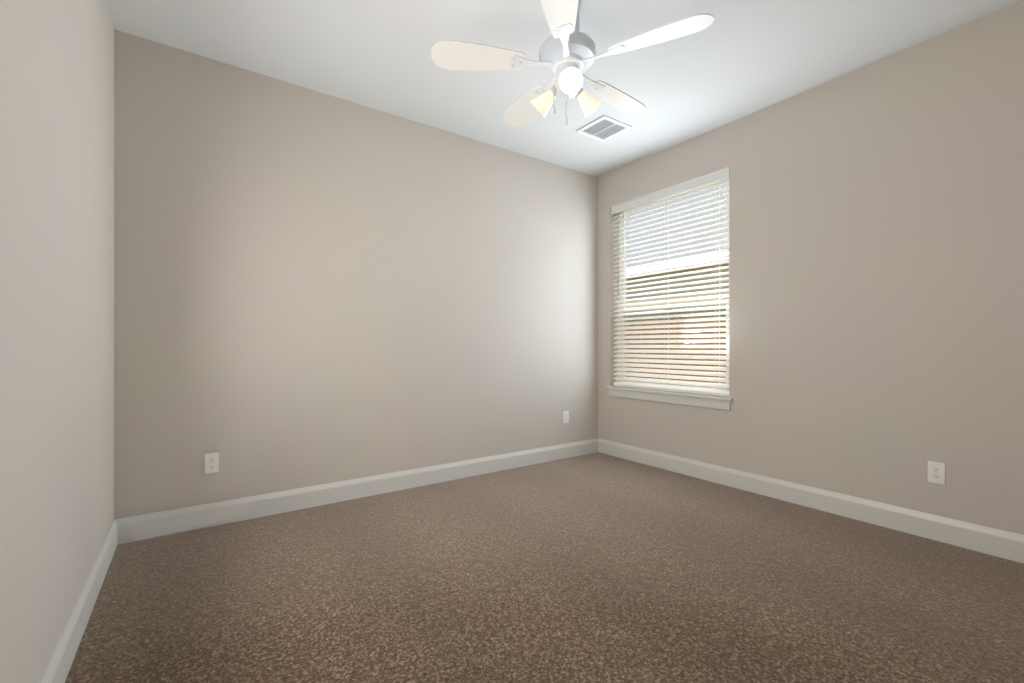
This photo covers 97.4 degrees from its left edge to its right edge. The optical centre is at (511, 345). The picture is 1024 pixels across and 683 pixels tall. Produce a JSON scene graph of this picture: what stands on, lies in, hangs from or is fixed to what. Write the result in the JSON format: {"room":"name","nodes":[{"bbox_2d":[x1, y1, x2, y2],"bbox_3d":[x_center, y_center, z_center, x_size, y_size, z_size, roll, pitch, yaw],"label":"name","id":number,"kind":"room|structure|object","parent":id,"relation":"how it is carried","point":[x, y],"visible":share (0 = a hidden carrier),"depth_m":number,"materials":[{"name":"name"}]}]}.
{"room":"empty bedroom","nodes":[
{"label":"empty bedroom","id":0,"kind":"room"},
{"bbox_2d":[0,0,113,682],"bbox_3d":[-1.085,-0.315,0.816,0.140,2.740,3.765,0,0,-35],"label":"wall","id":1,"kind":"structure","parent":0,"point":[56,289],"depth_m":1.35,"materials":[{"name":"beige paint"}]},
{"bbox_2d":[40,520,116,682],"bbox_3d":[-1.062,0.989,0.917,0.015,0.133,3.625,0,0,-35],"label":"baseboard","id":2,"kind":"structure","parent":1,"relation":"attached to","point":[58,667],"depth_m":1.61,"materials":[{"name":"white wood"}]},
{"bbox_2d":[114,29,597,518],"bbox_3d":[-0.668,-0.315,3.503,3.925,2.740,0.140,0,0,-35],"label":"wall","id":3,"kind":"structure","parent":0,"point":[313,288],"depth_m":2.99,"materials":[{"name":"beige paint"}]},
{"bbox_2d":[205,453,218,473],"bbox_3d":[-1.761,0.687,2.639,0.070,0.114,0.008,0,0,-35],"label":"electrical outlet","id":4,"kind":"object","parent":3,"relation":"attached to","point":[211,462],"visible":1,"depth_m":2.64,"materials":[{"name":"white plastic"}]},
{"bbox_2d":[114,438,597,544],"bbox_3d":[-0.624,0.989,3.439,3.645,0.133,0.015,0,0,-35],"label":"baseboard","id":5,"kind":"structure","parent":3,"relation":"attached to","point":[151,525],"depth_m":2.98,"materials":[{"name":"white wood"}]},
{"bbox_2d":[563,411,568,422],"bbox_3d":[0.511,0.671,4.247,0.070,0.114,0.008,0,0,-35],"label":"electrical outlet","id":6,"kind":"object","parent":3,"relation":"attached to","point":[565,416],"visible":1,"depth_m":4.24,"materials":[{"name":"white plastic"}]},
{"bbox_2d":[65,452,1023,682],"bbox_3d":[0.419,1.105,1.966,3.925,0.100,3.905,0,0,-35],"label":"floor","id":7,"kind":"structure","parent":0,"point":[597,567],"depth_m":1.91,"materials":[{"name":"brown carpet"}]},
{"bbox_2d":[107,0,1022,176],"bbox_3d":[0.419,-1.735,1.966,3.925,0.100,3.905,0,0,-35],"label":"ceiling","id":8,"kind":"structure","parent":0,"point":[735,60],"depth_m":2.57,"materials":[{"name":"white paint"}]},
{"bbox_2d":[431,0,713,126],"bbox_3d":[0.283,-1.401,2.255,1.250,0.568,1.256,0,0,-35],"label":"fan","id":9,"kind":"object","parent":8,"relation":"hanging from","point":[568,56],"visible":1,"depth_m":2.15,"materials":[{"name":"white wood"}]},
{"bbox_2d":[576,115,631,141],"bbox_3d":[0.711,-1.679,3.487,0.300,0.012,0.300,0,0,-35],"label":"ceiling vent","id":10,"kind":"object","parent":8,"relation":"in","point":[603,128],"visible":1,"depth_m":3.48,"materials":[{"name":"white metal"}]},
{"bbox_2d":[598,0,1023,534],"bbox_3d":[1.964,-0.315,3.060,0.140,2.740,3.625,0,0,-35],"label":"wall","id":11,"kind":"structure","parent":0,"point":[876,281],"depth_m":2.67,"materials":[{"name":"beige paint"}]},
{"bbox_2d":[606,386,732,409],"bbox_3d":[1.320,0.437,3.896,0.120,0.094,1.246,0,0,-35],"label":"window sill","id":12,"kind":"structure","parent":11,"relation":"attached to","point":[706,401],"depth_m":3.77,"materials":[{"name":"white wood"}]},
{"bbox_2d":[617,178,728,389],"bbox_3d":[1.390,-0.482,3.945,0.054,1.745,1.186,0,0,-35],"label":"window unit","id":13,"kind":"structure","parent":11,"relation":"in","point":[624,266],"depth_m":3.97,"materials":[{"name":"white plastic"}]},
{"bbox_2d":[611,167,728,396],"bbox_3d":[1.332,-0.484,3.905,0.080,1.742,1.174,0,0,-35],"label":"window blinds","id":14,"kind":"object","parent":13,"relation":"attached to","point":[701,181],"visible":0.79,"depth_m":3.84,"materials":[{"name":"white plastic"}]},
{"bbox_2d":[598,438,1023,563],"bbox_3d":[1.901,0.989,3.015,0.015,0.133,3.625,0,0,-35],"label":"baseboard","id":15,"kind":"structure","parent":11,"relation":"attached to","point":[992,541],"depth_m":2.77,"materials":[{"name":"white wood"}]},
{"bbox_2d":[928,461,944,484],"bbox_3d":[2.307,0.689,2.447,0.008,0.114,0.070,0,0,-35],"label":"electrical outlet","id":16,"kind":"object","parent":11,"relation":"attached to","point":[936,472],"visible":1,"depth_m":2.44,"materials":[{"name":"white plastic"}]},
{"label":"outside","id":17,"kind":"structure","parent":0,"visible":0},
{"bbox_3d":[11.636,1.455,11.914,25.840,0.100,34.000,0,0,-35],"label":"ground","id":18,"kind":"structure","parent":17,"visible":0},
{"bbox_2d":[625,317,725,383],"bbox_3d":[3.343,0.474,6.655,0.154,1.862,21.000,0,0,-35],"label":"fence","id":19,"kind":"object","parent":18,"relation":"on","point":[676,349],"depth_m":7.39,"materials":[{"name":"brown wood"}]},
{"bbox_2d":[625,180,728,321],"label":"window","id":20,"kind":"structure","parent":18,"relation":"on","point":[678,241],"depth_m":11.90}
]}

